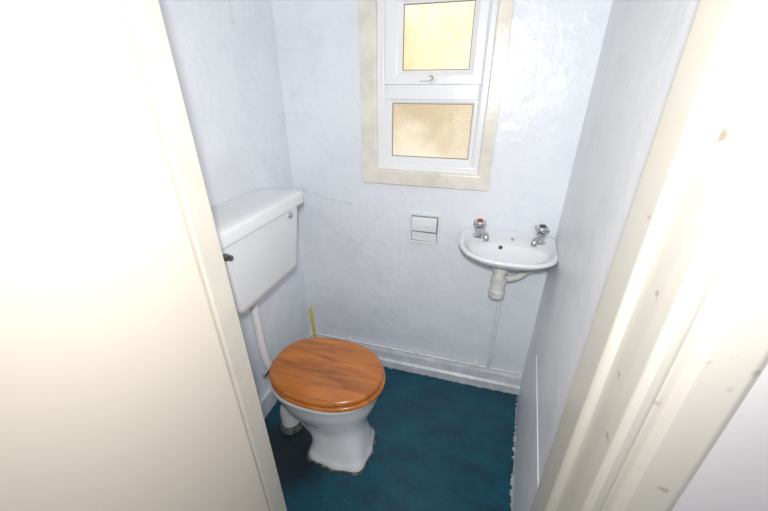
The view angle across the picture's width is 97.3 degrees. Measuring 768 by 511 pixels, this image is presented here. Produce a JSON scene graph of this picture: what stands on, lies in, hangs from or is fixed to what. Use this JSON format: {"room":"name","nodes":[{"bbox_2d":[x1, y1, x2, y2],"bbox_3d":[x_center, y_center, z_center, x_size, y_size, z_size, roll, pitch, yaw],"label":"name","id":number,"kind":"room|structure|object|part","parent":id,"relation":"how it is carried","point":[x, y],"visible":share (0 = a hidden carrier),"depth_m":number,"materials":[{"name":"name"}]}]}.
{"room":"bathroom","nodes":[
{"label":"bathroom","id":0,"kind":"room"},
{"bbox_2d":[159,0,309,400],"bbox_3d":[-0.688,-0.233,1.396,0.100,2.400,1.266,7,27,14],"label":"wall","id":1,"kind":"structure","parent":0,"point":[228,72],"depth_m":1.40,"materials":[{"name":"paint"}]},
{"bbox_2d":[211,188,302,368],"bbox_3d":[-0.543,0.197,1.514,0.221,0.870,0.581,7,27,14],"label":"toilet cistern","id":2,"kind":"object","parent":1,"relation":"attached to","point":[256,229],"visible":0.72,"depth_m":1.33,"materials":[{"name":"white ceramic"}]},
{"bbox_3d":[-0.519,0.007,1.129,0.029,0.026,0.026,7,27,14],"label":"flush knob","id":3,"kind":"part","parent":2,"relation":"part of","materials":[{"name":"metal"}]},
{"bbox_3d":[-0.549,-0.168,1.339,0.209,0.060,0.581,7,27,14],"label":"cistern lid","id":4,"kind":"part","parent":2,"relation":"part of","materials":[{"name":"white ceramic"}]},
{"bbox_3d":[-0.556,-0.008,1.415,0.196,0.313,0.525,7,27,14],"label":"tank","id":5,"kind":"part","parent":2,"relation":"part of","materials":[{"name":"white ceramic"}]},
{"bbox_2d":[260,337,309,418],"bbox_3d":[-0.630,0.794,1.889,0.018,0.120,0.931,7,27,14],"label":"baseboard","id":6,"kind":"structure","parent":1,"relation":"attached to","point":[268,400],"depth_m":1.85,"materials":[{"name":"white wood"}]},
{"bbox_2d":[264,367,517,510],"bbox_3d":[-0.085,1.363,0.947,2.900,0.080,3.050,7,27,14],"label":"floor","id":7,"kind":"structure","parent":0,"point":[441,444],"depth_m":1.66,"materials":[{"name":"teal carpet"}]},
{"bbox_2d":[309,307,315,336],"bbox_3d":[-0.421,0.514,2.119,0.104,0.426,0.104,7,27,14],"label":"toilet brush","id":8,"kind":"object","parent":7,"relation":"on","point":[310,308],"visible":0.07,"depth_m":2.08,"materials":[{"name":"yellow plastic"}]},
{"bbox_2d":[262,337,384,475],"bbox_3d":[-0.272,0.715,1.662,0.564,0.462,0.400,7,27,14],"label":"toilet","id":9,"kind":"object","parent":7,"relation":"on","point":[330,387],"visible":1,"depth_m":1.55,"materials":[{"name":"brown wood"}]},
{"bbox_2d":[280,421,302,434],"bbox_3d":[-0.490,0.885,1.795,0.120,0.040,0.120,7,27,14],"label":"pipe","id":10,"kind":"object","parent":9,"relation":"attached to","point":[292,429],"depth_m":1.75,"materials":[{"name":"white plastic"}]},
{"bbox_3d":[-0.263,0.521,1.565,0.532,0.029,0.400,7,27,14],"label":"lid","id":11,"kind":"part","parent":9,"relation":"part of","materials":[{"name":"brown wood"}]},
{"bbox_3d":[-0.257,0.551,1.578,0.534,0.022,0.400,7,27,14],"label":"seat","id":12,"kind":"part","parent":9,"relation":"part of","materials":[{"name":"brown wood"}]},
{"bbox_2d":[383,366,516,394],"bbox_3d":[0.144,0.736,2.144,1.324,0.003,0.009,7,27,14],"label":"sealant","id":13,"kind":"structure","parent":7,"relation":"on","point":[383,366],"depth_m":2.07,"materials":[{"name":"white plastic"}]},
{"bbox_2d":[509,395,517,510],"bbox_3d":[0.609,1.000,1.602,0.016,0.003,0.915,10,28,19],"label":"sealant","id":14,"kind":"structure","parent":7,"relation":"on","point":[515,418],"depth_m":1.63,"materials":[{"name":"white plastic"}]},
{"bbox_2d":[272,0,612,373],"bbox_3d":[0.227,-0.377,1.695,1.474,2.400,0.120,7,27,14],"label":"wall","id":15,"kind":"structure","parent":0,"point":[364,280],"depth_m":1.69,"materials":[{"name":"paint"}]},
{"bbox_2d":[309,332,521,394],"bbox_3d":[0.144,0.668,2.137,1.351,0.134,0.036,7,27,14],"label":"baseboard","id":16,"kind":"structure","parent":15,"relation":"attached to","point":[458,372],"depth_m":2.06,"materials":[{"name":"white wood"}]},
{"bbox_2d":[316,299,519,374],"bbox_3d":[0.149,0.261,1.929,1.304,0.778,0.050,7,27,14],"label":"pipe","id":17,"kind":"object","parent":15,"relation":"attached to","point":[417,353],"visible":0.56,"depth_m":2.01,"materials":[{"name":"white metal"}]},
{"bbox_2d":[408,212,440,244],"bbox_3d":[0.205,-0.133,1.734,0.162,0.162,0.026,7,27,14],"label":"toilet roll holder","id":18,"kind":"object","parent":15,"relation":"attached to","point":[423,228],"visible":1,"depth_m":1.72,"materials":[{"name":"white ceramic"}]},
{"bbox_2d":[358,0,514,190],"bbox_3d":[0.196,-0.747,1.465,0.612,0.892,0.121,7,27,14],"label":"window","id":19,"kind":"structure","parent":15,"relation":"in","point":[432,72],"depth_m":1.46,"materials":[{"name":"white plastic"}]},
{"bbox_3d":[0.186,-0.745,1.419,0.069,0.040,0.035,7,27,14],"label":"handle","id":20,"kind":"part","parent":19,"relation":"part of","materials":[{"name":"white plastic"}]},
{"bbox_3d":[0.216,-0.576,1.574,0.388,0.255,0.008,7,27,14],"label":"glass pane","id":21,"kind":"part","parent":19,"relation":"part of","materials":[{"name":"brown glass"}]},
{"bbox_3d":[0.208,-0.895,1.385,0.408,0.347,0.048,7,27,14],"label":"sash","id":22,"kind":"part","parent":19,"relation":"part of","materials":[{"name":"white plastic"}]},
{"bbox_3d":[0.218,-0.897,1.393,0.305,0.260,0.008,7,27,14],"label":"glass pane","id":23,"kind":"part","parent":19,"relation":"part of","materials":[{"name":"yellow glass"}]},
{"bbox_2d":[459,218,557,298],"bbox_3d":[0.546,0.047,1.534,0.428,0.350,0.337,7,27,14],"label":"basin","id":24,"kind":"object","parent":15,"relation":"attached to","point":[502,250],"visible":1,"depth_m":1.54,"materials":[{"name":"white ceramic"}]},
{"bbox_2d":[473,218,488,240],"bbox_3d":[0.452,-0.117,1.570,0.077,0.088,0.124,7,27,14],"label":"tap","id":25,"kind":"object","parent":24,"relation":"on","point":[479,232],"depth_m":1.57,"materials":[{"name":"silver metal"}]},
{"bbox_2d":[530,224,549,246],"bbox_3d":[0.694,-0.086,1.507,0.077,0.088,0.124,7,27,14],"label":"tap","id":26,"kind":"object","parent":24,"relation":"on","point":[540,239],"depth_m":1.51,"materials":[{"name":"silver metal"}]},
{"bbox_2d":[517,0,699,482],"bbox_3d":[0.679,-0.069,1.063,0.120,2.400,0.994,10,28,19],"label":"wall","id":27,"kind":"structure","parent":0,"point":[644,41],"depth_m":0.91,"materials":[{"name":"paint"}]},
{"bbox_2d":[512,354,538,510],"bbox_3d":[0.569,0.819,1.373,0.004,0.530,0.668,10,28,19],"label":"baseboard","id":28,"kind":"structure","parent":27,"relation":"attached to","point":[526,477],"depth_m":1.34,"materials":[{"name":"paint"}]},
{"bbox_2d":[530,0,767,510],"bbox_3d":[0.428,0.306,0.632,0.102,2.100,0.239,-6,26,-11],"label":"door frame","id":29,"kind":"structure","parent":27,"relation":"attached to","point":[677,341],"depth_m":0.47,"materials":[{"name":"white wood"}]},
{"bbox_2d":[672,363,767,510],"bbox_3d":[0.012,0.106,0.699,2.900,2.400,0.166,7,27,14],"label":"wall","id":30,"kind":"structure","parent":0,"point":[733,476],"depth_m":0.54,"materials":[{"name":"paint"}]},
{"bbox_2d":[0,0,268,510],"bbox_3d":[-0.588,0.359,0.520,0.099,2.082,0.871,7,27,14],"label":"door","id":31,"kind":"structure","parent":30,"relation":"in","point":[117,393],"depth_m":0.60,"materials":[{"name":"white wood"}]},
{"bbox_2d":[120,0,286,510],"bbox_3d":[-0.463,0.180,0.887,0.094,2.100,0.185,7,27,14],"label":"door frame","id":32,"kind":"structure","parent":30,"relation":"attached to","point":[144,18],"depth_m":0.79,"materials":[{"name":"white wood"}]},
{"bbox_3d":[-0.080,-0.868,-0.134,2.900,0.080,3.050,7,27,14],"label":"ceiling","id":33,"kind":"structure","parent":0,"visible":0},
{"bbox_2d":[229,0,233,21],"bbox_3d":[-0.556,-1.116,1.119,0.010,0.570,0.010,7,27,14],"label":"pull cord","id":34,"kind":"object","parent":33,"relation":"hanging from","point":[231,14],"visible":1,"depth_m":1.23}
]}

